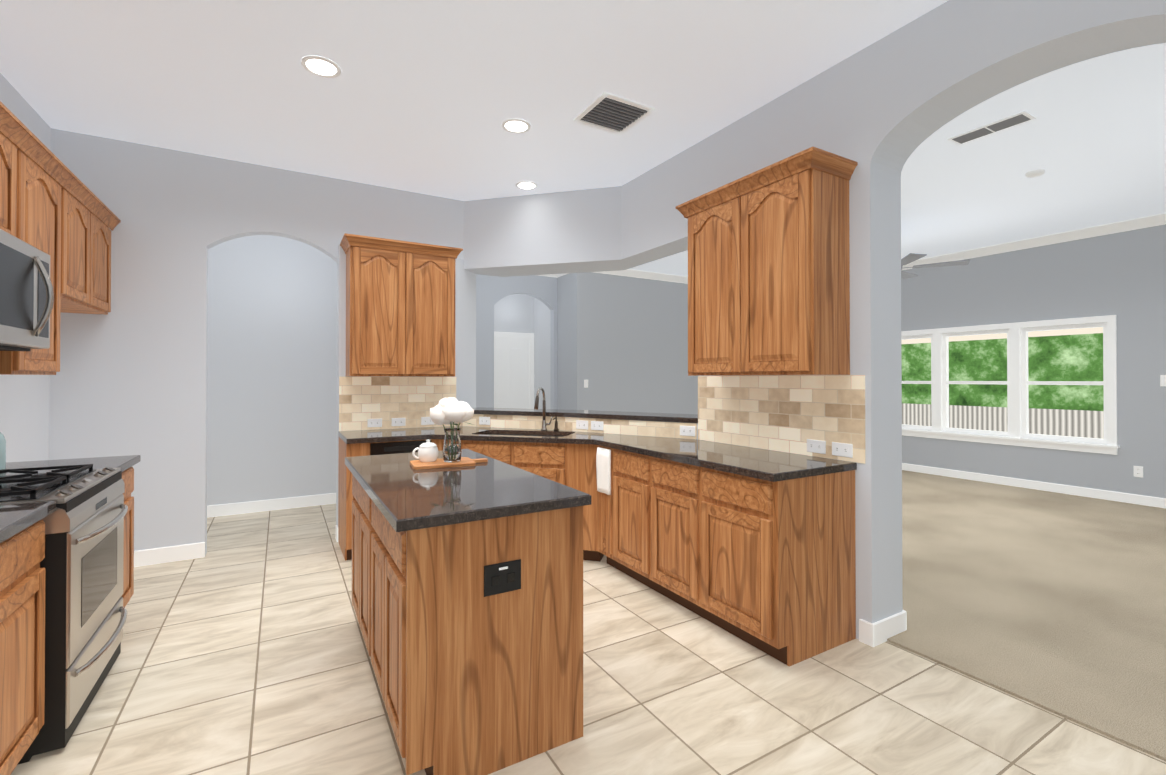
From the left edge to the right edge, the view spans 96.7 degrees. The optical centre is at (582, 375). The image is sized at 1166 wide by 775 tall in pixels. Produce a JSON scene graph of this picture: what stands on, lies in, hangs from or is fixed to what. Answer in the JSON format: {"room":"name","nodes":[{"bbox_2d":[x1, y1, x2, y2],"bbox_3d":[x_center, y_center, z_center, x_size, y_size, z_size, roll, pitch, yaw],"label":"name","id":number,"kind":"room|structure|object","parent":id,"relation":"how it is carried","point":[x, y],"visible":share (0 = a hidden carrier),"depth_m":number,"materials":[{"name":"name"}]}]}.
{"room":"kitchen","nodes":[
{"label":"kitchen","id":0,"kind":"room"},
{"bbox_2d":[0,73,50,462],"bbox_3d":[-1.656,-0.177,0.037,0.120,3.050,8.200,0,0,-30],"label":"wall","id":1,"kind":"structure","parent":0,"point":[24,415],"depth_m":3.17,"materials":[{"name":"grey paint"}]},
{"bbox_2d":[0,117,23,220],"bbox_3d":[-2.604,-0.823,2.108,0.316,0.510,0.385,0,0,-30],"label":"upper cabinet","id":2,"kind":"object","parent":1,"relation":"attached to","point":[11,140],"depth_m":2.29,"materials":[{"name":"brown wood"}]},
{"bbox_2d":[0,137,67,374],"bbox_3d":[-2.840,-0.541,2.510,0.316,1.070,0.545,0,0,-30],"label":"upper cabinet","id":3,"kind":"object","parent":1,"relation":"attached to","point":[58,217],"depth_m":2.58,"materials":[{"name":"brown wood"}]},
{"bbox_2d":[0,209,75,352],"bbox_3d":[-2.433,-0.344,1.983,0.487,0.440,0.758,0,0,-30],"label":"upper cabinet","id":4,"kind":"object","parent":1,"relation":"attached to","point":[38,275],"depth_m":2.25,"materials":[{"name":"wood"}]},
{"bbox_2d":[0,184,54,351],"bbox_3d":[-2.433,-0.338,1.983,0.487,0.452,0.758,0,0,-30],"label":"microwave","id":5,"kind":"object","parent":4,"relation":"in","point":[26,288],"depth_m":2.15,"materials":[{"name":"silver metal"}]},
{"bbox_2d":[68,181,95,308],"bbox_3d":[-3.098,-0.753,2.955,0.316,0.640,0.477,0,0,-30],"label":"upper cabinet","id":6,"kind":"object","parent":1,"relation":"attached to","point":[81,209],"depth_m":3.13,"materials":[{"name":"brown wood"}]},
{"bbox_2d":[76,205,115,314],"bbox_3d":[-3.339,-0.750,3.367,0.316,0.640,0.478,0,0,-30],"label":"upper cabinet","id":7,"kind":"object","parent":1,"relation":"attached to","point":[101,300],"depth_m":3.47,"materials":[{"name":"brown wood"}]},
{"bbox_2d":[49,128,475,555],"bbox_3d":[-2.393,-0.148,4.321,3.164,3.050,0.184,0,0,-30],"label":"wall","id":8,"kind":"structure","parent":0,"point":[130,378],"depth_m":3.83,"materials":[{"name":"grey paint"}]},
{"bbox_2d":[134,493,335,566],"bbox_3d":[-3.518,1.320,4.332,4.460,0.115,1.382,0,0,-30],"label":"baseboard","id":9,"kind":"structure","parent":8,"relation":"attached to","point":[262,505],"depth_m":5.10,"materials":[{"name":"white wood"}]},
{"bbox_2d":[207,235,336,505],"bbox_3d":[-3.949,-0.144,4.962,4.600,3.050,0.120,0,0,-30],"label":"wall","id":10,"kind":"structure","parent":0,"point":[272,342],"depth_m":5.31,"materials":[{"name":"grey paint"}]},
{"bbox_2d":[337,243,463,525],"bbox_3d":[-1.584,0.139,4.626,1.090,2.480,0.100,0,0,-30],"label":"wall","id":11,"kind":"structure","parent":0,"point":[459,319],"depth_m":4.80,"materials":[{"name":"grey paint"}]},
{"bbox_2d":[367,418,381,426],"bbox_3d":[-1.783,0.406,4.437,0.118,0.072,0.006,0,0,-30],"label":"electrical outlet plate","id":12,"kind":"object","parent":11,"relation":"attached to","point":[370,422],"depth_m":4.43,"materials":[{"name":"white plastic"}]},
{"bbox_2d":[342,239,409,376],"bbox_3d":[-1.723,-0.528,4.305,0.420,1.070,0.316,0,0,-30],"label":"upper cabinet","id":13,"kind":"object","parent":11,"relation":"attached to","point":[377,274],"depth_m":4.17,"materials":[{"name":"brown wood"}]},
{"bbox_2d":[339,376,455,430],"bbox_3d":[-1.601,0.236,4.553,0.984,0.454,0.007,0,0,-30],"label":"backsplash","id":14,"kind":"structure","parent":11,"relation":"attached to","point":[411,400],"depth_m":4.50,"materials":[{"name":"tile"}]},
{"bbox_2d":[391,418,405,425],"bbox_3d":[-1.615,0.406,4.535,0.118,0.072,0.006,0,0,-30],"label":"electrical outlet plate","id":15,"kind":"object","parent":11,"relation":"attached to","point":[394,421],"depth_m":4.53,"materials":[{"name":"white plastic"}]},
{"bbox_2d":[421,417,433,424],"bbox_3d":[-1.396,0.407,4.663,0.118,0.072,0.006,0,0,-30],"label":"electrical outlet plate","id":16,"kind":"object","parent":11,"relation":"attached to","point":[424,420],"depth_m":4.66,"materials":[{"name":"white plastic"}]},
{"bbox_2d":[406,247,457,376],"bbox_3d":[-1.361,-0.527,4.516,0.419,1.070,0.316,0,0,-30],"label":"upper cabinet","id":17,"kind":"object","parent":11,"relation":"attached to","point":[430,336],"depth_m":4.38,"materials":[{"name":"brown wood"}]},
{"bbox_2d":[476,274,556,408],"bbox_3d":[-1.412,-0.125,7.658,2.260,3.050,0.120,0,0,-30],"label":"wall","id":18,"kind":"structure","parent":0,"point":[491,291],"depth_m":7.64,"materials":[{"name":"grey paint"}]},
{"bbox_2d":[494,294,549,408],"bbox_3d":[-1.134,-0.121,8.323,1.230,3.050,0.750,0,0,-30],"label":"wall","id":19,"kind":"structure","parent":0,"point":[519,313],"depth_m":8.58,"materials":[{"name":"grey paint"}]},
{"bbox_2d":[494,332,533,408],"bbox_3d":[-1.245,0.346,8.509,0.980,2.120,0.060,0,0,-30],"label":"door","id":20,"kind":"structure","parent":19,"relation":"in","point":[513,369],"depth_m":8.59,"materials":[{"name":"white"}]},
{"bbox_2d":[456,419,697,439],"bbox_3d":[-0.145,0.862,4.315,1.287,1.030,2.021,0,0,-30],"label":"wall","id":21,"kind":"structure","parent":0,"point":[621,434],"depth_m":3.98,"materials":[{"name":"beige tile"}]},
{"bbox_2d":[479,417,489,424],"bbox_3d":[-0.887,0.407,4.667,0.118,0.072,0.006,0,0,24],"label":"electrical outlet plate","id":22,"kind":"object","parent":21,"relation":"attached to","point":[482,420],"depth_m":4.67,"materials":[{"name":"white plastic"}]},
{"bbox_2d":[457,414,564,430],"bbox_3d":[-0.659,0.407,4.575,1.106,0.114,0.007,0,0,24],"label":"backsplash","id":23,"kind":"structure","parent":21,"relation":"attached to","point":[516,421],"depth_m":4.54,"materials":[{"name":"tile"}]},
{"bbox_2d":[576,420,587,429],"bbox_3d":[-0.008,0.404,4.251,0.118,0.072,0.007,0,0,33],"label":"electrical outlet plate","id":24,"kind":"object","parent":21,"relation":"attached to","point":[580,424],"depth_m":4.25,"materials":[{"name":"white plastic"}]},
{"bbox_2d":[472,407,697,422],"bbox_3d":[-0.069,0.328,4.453,2.340,0.037,0.478,0,0,28],"label":"countertop","id":25,"kind":"structure","parent":21,"relation":"on","point":[663,417],"depth_m":4.25,"materials":[{"name":"stone"}]},
{"bbox_2d":[591,421,602,430],"bbox_3d":[0.112,0.404,4.171,0.118,0.072,0.007,0,0,33],"label":"electrical outlet plate","id":26,"kind":"object","parent":21,"relation":"attached to","point":[595,425],"depth_m":4.17,"materials":[{"name":"white plastic"}]},
{"bbox_2d":[565,417,696,438],"bbox_3d":[0.334,0.403,4.035,1.151,0.114,0.007,0,0,33],"label":"backsplash","id":27,"kind":"structure","parent":21,"relation":"attached to","point":[646,428],"depth_m":3.98,"materials":[{"name":"tile"}]},
{"bbox_2d":[680,426,694,435],"bbox_3d":[0.755,0.401,3.749,0.118,0.072,0.007,0,0,33],"label":"electrical outlet plate","id":28,"kind":"object","parent":21,"relation":"attached to","point":[684,430],"depth_m":3.75,"materials":[{"name":"white plastic"}]},
{"bbox_2d":[464,143,697,276],"bbox_3d":[-0.081,-1.347,4.491,1.360,0.650,2.234,0,0,-30],"label":"wall","id":29,"kind":"structure","parent":0,"point":[639,220],"depth_m":4.66,"materials":[{"name":"grey paint"}]},
{"bbox_2d":[0,0,1165,276],"bbox_3d":[0.838,-1.740,3.355,11.400,0.120,11.400,0,0,-30],"label":"ceiling","id":30,"kind":"structure","parent":0,"point":[424,96],"depth_m":3.09,"materials":[{"name":"white paint"}]},
{"bbox_2d":[301,55,340,77],"bbox_3d":[-1.425,-1.678,2.822,0.196,0.008,0.196,0,0,-30],"label":"recessed light","id":31,"kind":"object","parent":30,"relation":"in","point":[319,66],"visible":1,"depth_m":2.81,"materials":[{"name":"white"}]},
{"bbox_2d":[502,119,530,133],"bbox_3d":[-0.448,-1.674,3.482,0.196,0.008,0.196,0,0,-30],"label":"recessed light","id":32,"kind":"object","parent":30,"relation":"in","point":[517,126],"visible":1,"depth_m":3.48,"materials":[{"name":"white"}]},
{"bbox_2d":[516,181,537,189],"bbox_3d":[-0.494,-1.667,4.549,0.196,0.008,0.196,0,0,-30],"label":"recessed light","id":33,"kind":"object","parent":30,"relation":"in","point":[526,185],"visible":0.98,"depth_m":4.54,"materials":[{"name":"white"}]},
{"bbox_2d":[573,92,654,134],"bbox_3d":[0.195,-1.673,3.326,0.380,0.012,0.380,0,0,-30],"label":"ceiling vent","id":34,"kind":"object","parent":30,"relation":"in","point":[609,112],"visible":0.92,"depth_m":3.31,"materials":[{"name":"white metal"}]},
{"bbox_2d":[901,253,969,278],"bbox_3d":[3.456,-1.387,5.840,1.370,0.549,1.348,0,0,-30],"label":"ceiling fan","id":35,"kind":"object","parent":30,"relation":"hanging from","point":[909,258],"visible":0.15,"depth_m":5.53,"materials":[{"name":"grey"}]},
{"bbox_2d":[947,110,1035,144],"bbox_3d":[2.759,-1.672,3.514,0.170,0.012,0.440,0,0,-30],"label":"ceiling vent","id":36,"kind":"object","parent":30,"relation":"in","point":[1021,117],"visible":0.95,"depth_m":3.48,"materials":[{"name":"white metal"}]},
{"bbox_2d":[1026,169,1044,177],"bbox_3d":[3.715,-1.656,4.257,0.120,0.034,0.120,0,0,-30],"label":"smoke detector","id":37,"kind":"object","parent":30,"relation":"attached to","point":[1035,173],"visible":1,"depth_m":4.23,"materials":[{"name":"white plastic"}]},
{"bbox_2d":[11,504,1165,774],"bbox_3d":[-1.499,1.411,1.970,5.990,0.100,11.400,0,0,-30],"label":"floor","id":38,"kind":"structure","parent":0,"point":[243,648],"depth_m":2.19,"materials":[{"name":"beige tile"}]},
{"bbox_2d":[0,521,44,774],"bbox_3d":[-2.035,0.919,1.438,0.636,0.876,0.555,0,0,-30],"label":"base cabinet","id":39,"kind":"object","parent":38,"relation":"on","point":[22,579],"depth_m":1.66,"materials":[{"name":"brown wood"}]},
{"bbox_2d":[0,501,55,544],"bbox_3d":[-1.882,0.460,1.199,0.656,0.037,1.123,0,0,-30],"label":"countertop","id":40,"kind":"structure","parent":39,"relation":"on","point":[16,518],"depth_m":1.67,"materials":[{"name":"grey stone"}]},
{"bbox_2d":[0,464,127,764],"bbox_3d":[-2.317,0.887,2.042,0.748,0.948,0.758,0,0,-30],"label":"range","id":41,"kind":"object","parent":38,"relation":"on","point":[81,562],"visible":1,"depth_m":1.99,"materials":[{"name":"silver metal"}]},
{"bbox_2d":[11,465,133,607],"bbox_3d":[-2.693,0.927,2.566,0.636,0.876,0.517,0,0,-30],"label":"base cabinet","id":42,"kind":"object","parent":38,"relation":"on","point":[128,475],"depth_m":2.83,"materials":[{"name":"brown wood"}]},
{"bbox_2d":[0,455,139,474],"bbox_3d":[-2.685,0.469,2.576,0.656,0.037,0.518,0,0,-30],"label":"countertop","id":43,"kind":"structure","parent":42,"relation":"on","point":[98,462],"depth_m":2.69,"materials":[{"name":"grey stone"}]},
{"bbox_2d":[0,432,5,469],"bbox_3d":[-2.741,0.329,2.411,0.076,0.240,0.075,0,0,-30],"label":"bottle","id":44,"kind":"object","parent":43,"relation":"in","point":[2,452],"visible":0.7,"depth_m":2.42,"materials":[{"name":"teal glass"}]},
{"bbox_2d":[338,435,357,560],"bbox_3d":[-1.604,0.938,4.187,0.621,0.876,0.622,0,0,-30],"label":"base cabinet","id":45,"kind":"object","parent":38,"relation":"on","point":[345,496],"depth_m":3.88,"materials":[{"name":"brown wood"}]},
{"bbox_2d":[352,473,583,774],"bbox_3d":[-0.639,0.926,2.406,0.652,0.876,1.439,0,0,-30],"label":"kitchen island","id":46,"kind":"object","parent":38,"relation":"on","point":[467,592],"depth_m":1.79,"materials":[{"name":"brown wood"}]},
{"bbox_2d":[345,449,590,532],"bbox_3d":[-0.646,0.468,2.410,0.700,0.037,1.490,0,0,-30],"label":"island countertop","id":47,"kind":"structure","parent":46,"relation":"on","point":[408,498],"depth_m":2.00,"materials":[{"name":"black stone"}]},
{"bbox_2d":[410,457,487,469],"bbox_3d":[-0.675,0.442,2.638,0.380,0.016,0.200,0,0,-24],"label":"tray","id":48,"kind":"object","parent":47,"relation":"on","point":[437,463],"visible":0.94,"depth_m":2.56,"materials":[{"name":"brown wood"}]},
{"bbox_2d":[412,439,438,461],"bbox_3d":[-0.796,0.378,2.620,0.128,0.110,0.101,0,0,-30],"label":"teapot","id":49,"kind":"object","parent":48,"relation":"on","point":[428,451],"visible":0.98,"depth_m":2.59,"materials":[{"name":"white ceramic"}]},
{"bbox_2d":[430,397,476,461],"bbox_3d":[-0.663,0.271,2.628,0.222,0.325,0.202,0,0,-30],"label":"vase","id":50,"kind":"object","parent":48,"relation":"on","point":[450,411],"visible":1,"depth_m":2.58,"materials":[{"name":"clear glass"}]},
{"bbox_2d":[583,511,593,560],"bbox_3d":[-0.546,0.937,4.072,1.092,0.876,1.205,0,0,-30],"label":"base cabinet","id":51,"kind":"object","parent":38,"relation":"on","point":[588,516],"depth_m":3.77,"materials":[{"name":"brown wood"}]},
{"bbox_2d":[594,507,605,561],"bbox_3d":[0.401,0.935,3.801,0.639,0.876,0.217,0,0,-30],"label":"base cabinet","id":52,"kind":"object","parent":38,"relation":"on","point":[600,515],"depth_m":3.70,"materials":[{"name":"brown wood"}]},
{"bbox_2d":[596,447,610,494],"bbox_3d":[0.143,0.667,3.633,0.021,0.309,0.160,0,0,-30],"label":"towel","id":53,"kind":"object","parent":52,"relation":"hanging from","point":[603,455],"depth_m":3.62,"materials":[{"name":"white fabric"}]},
{"bbox_2d":[606,503,641,582],"bbox_3d":[0.560,0.933,3.529,0.639,0.876,0.413,0,0,-30],"label":"base cabinet","id":54,"kind":"object","parent":38,"relation":"on","point":[623,524],"depth_m":3.44,"materials":[{"name":"brown wood"}]},
{"bbox_2d":[642,495,689,609],"bbox_3d":[0.775,0.931,3.161,0.639,0.876,0.440,0,0,-30],"label":"base cabinet","id":55,"kind":"object","parent":38,"relation":"on","point":[665,522],"depth_m":3.06,"materials":[{"name":"brown wood"}]},
{"bbox_2d":[690,467,856,666],"bbox_3d":[1.014,0.928,2.752,0.639,0.876,0.507,0,0,-30],"label":"base cabinet","id":56,"kind":"object","parent":38,"relation":"on","point":[752,547],"depth_m":2.55,"materials":[{"name":"brown wood"}]},
{"bbox_2d":[338,423,856,510],"bbox_3d":[-0.306,0.476,3.495,2.172,0.037,3.131,0,0,-30],"label":"countertop","id":57,"kind":"structure","parent":56,"relation":"on","point":[617,470],"depth_m":3.58,"materials":[{"name":"black stone"}]},
{"bbox_2d":[534,387,559,430],"bbox_3d":[-0.315,0.280,4.326,0.229,0.366,0.156,0,0,-30],"label":"faucet","id":58,"kind":"object","parent":57,"relation":"on","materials":[{"name":"silver metal"}]},
{"bbox_2d":[557,272,697,413],"bbox_3d":[1.541,-0.116,8.946,4.140,3.050,0.630,0,0,-30],"label":"wall","id":59,"kind":"structure","parent":0,"point":[622,343],"depth_m":8.08,"materials":[{"name":"grey paint"}]},
{"bbox_2d":[538,274,557,277],"bbox_3d":[-1.356,-1.600,7.579,2.248,0.100,0.085,0,0,-30],"label":"crown molding","id":60,"kind":"structure","parent":59,"relation":"attached to","point":[548,275],"depth_m":8.09,"materials":[{"name":"white paint"}]},
{"bbox_2d":[584,380,587,387],"bbox_3d":[0.049,0.120,7.703,0.072,0.118,0.009,0,0,-30],"label":"switch plate","id":61,"kind":"object","parent":59,"relation":"attached to","point":[585,381],"depth_m":7.70,"materials":[{"name":"white plastic"}]},
{"bbox_2d":[594,269,687,283],"bbox_3d":[1.645,-1.593,8.601,4.137,0.100,0.085,0,0,-30],"label":"crown molding","id":62,"kind":"structure","parent":59,"relation":"attached to","point":[629,272],"depth_m":8.25,"materials":[{"name":"white"}]},
{"bbox_2d":[698,0,1165,638],"bbox_3d":[2.467,-0.170,1.186,0.280,3.050,6.030,0,0,-30],"label":"wall","id":63,"kind":"structure","parent":0,"point":[827,110],"depth_m":2.65,"materials":[{"name":"grey paint"}]},
{"bbox_2d":[682,187,737,375],"bbox_3d":[0.919,-0.536,3.243,0.317,1.070,0.460,0,0,-30],"label":"upper cabinet","id":64,"kind":"object","parent":63,"relation":"attached to","point":[712,253],"depth_m":3.16,"materials":[{"name":"brown wood"}]},
{"bbox_2d":[698,375,864,463],"bbox_3d":[1.134,0.227,3.182,0.007,0.454,1.226,0,0,-30],"label":"backsplash","id":65,"kind":"structure","parent":63,"relation":"attached to","point":[788,413],"depth_m":3.07,"materials":[{"name":"tile"}]},
{"bbox_2d":[734,155,853,375],"bbox_3d":[1.151,-0.538,2.846,0.317,1.070,0.460,0,0,-30],"label":"upper cabinet","id":66,"kind":"object","parent":63,"relation":"attached to","point":[791,222],"depth_m":2.69,"materials":[{"name":"brown wood"}]},
{"bbox_2d":[807,439,825,453],"bbox_3d":[1.298,0.395,2.886,0.006,0.072,0.118,0,0,-30],"label":"electrical outlet plate","id":67,"kind":"object","parent":63,"relation":"attached to","point":[815,446],"depth_m":2.88,"materials":[{"name":"white plastic"}]},
{"bbox_2d":[832,442,852,457],"bbox_3d":[1.376,0.394,2.753,0.006,0.072,0.118,0,0,-30],"label":"electrical outlet plate","id":68,"kind":"object","parent":63,"relation":"attached to","point":[838,448],"depth_m":2.75,"materials":[{"name":"white plastic"}]},
{"bbox_2d":[863,610,905,646],"bbox_3d":[1.567,1.308,2.686,0.275,0.115,0.034,0,0,-30],"label":"baseboard","id":69,"kind":"structure","parent":63,"relation":"attached to","point":[877,633],"depth_m":2.65,"materials":[{"name":"white wood"}]},
{"bbox_2d":[887,470,1165,760],"bbox_3d":[3.425,1.425,4.842,5.410,0.112,11.400,0,0,-30],"label":"floor","id":70,"kind":"structure","parent":0,"point":[1054,602],"depth_m":3.18,"materials":[{"name":"beige carpet"}]},
{"bbox_2d":[901,224,1165,497],"bbox_3d":[6.005,-0.140,5.541,0.140,3.050,9.990,0,0,-30],"label":"wall","id":71,"kind":"structure","parent":0,"point":[1121,276],"depth_m":5.96,"materials":[{"name":"grey paint"}]},
{"bbox_2d":[901,315,1119,454],"bbox_3d":[5.187,0.109,6.851,0.150,1.530,2.740,0,0,-30],"label":"window","id":72,"kind":"structure","parent":71,"relation":"in","point":[1017,382],"depth_m":6.43,"materials":[{"name":"white wood"}]},
{"bbox_2d":[901,213,1165,270],"bbox_3d":[5.886,-1.614,5.527,0.085,0.100,9.668,0,0,-30],"label":"crown molding","id":73,"kind":"structure","parent":71,"relation":"attached to","point":[1125,225],"depth_m":6.12,"materials":[{"name":"white"}]},
{"bbox_2d":[902,463,1165,507],"bbox_3d":[5.915,1.328,5.525,0.020,0.115,9.669,0,0,-30],"label":"baseboard","id":74,"kind":"structure","parent":71,"relation":"attached to","point":[1102,494],"depth_m":6.17,"materials":[{"name":"white"}]},
{"bbox_2d":[1134,466,1142,477],"bbox_3d":[5.923,1.025,5.526,0.006,0.118,0.072,0,0,-30],"label":"electrical outlet plate","id":75,"kind":"object","parent":71,"relation":"attached to","point":[1138,471],"depth_m":5.52,"materials":[{"name":"white plastic"}]},
{"bbox_2d":[1160,375,1165,385],"bbox_3d":[6.023,0.054,5.359,0.008,0.118,0.072,0,0,-30],"label":"switch plate","id":76,"kind":"object","parent":71,"relation":"attached to","point":[1162,377],"depth_m":5.37,"materials":[{"name":"white plastic"}]},
{"label":"outside","id":77,"kind":"structure","parent":0,"visible":0},
{"bbox_2d":[901,327,1103,438],"bbox_3d":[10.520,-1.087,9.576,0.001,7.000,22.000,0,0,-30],"label":"window glass","id":78,"kind":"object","parent":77,"point":[1068,355],"depth_m":11.49,"materials":[{"name":"clear glass"}]}
]}

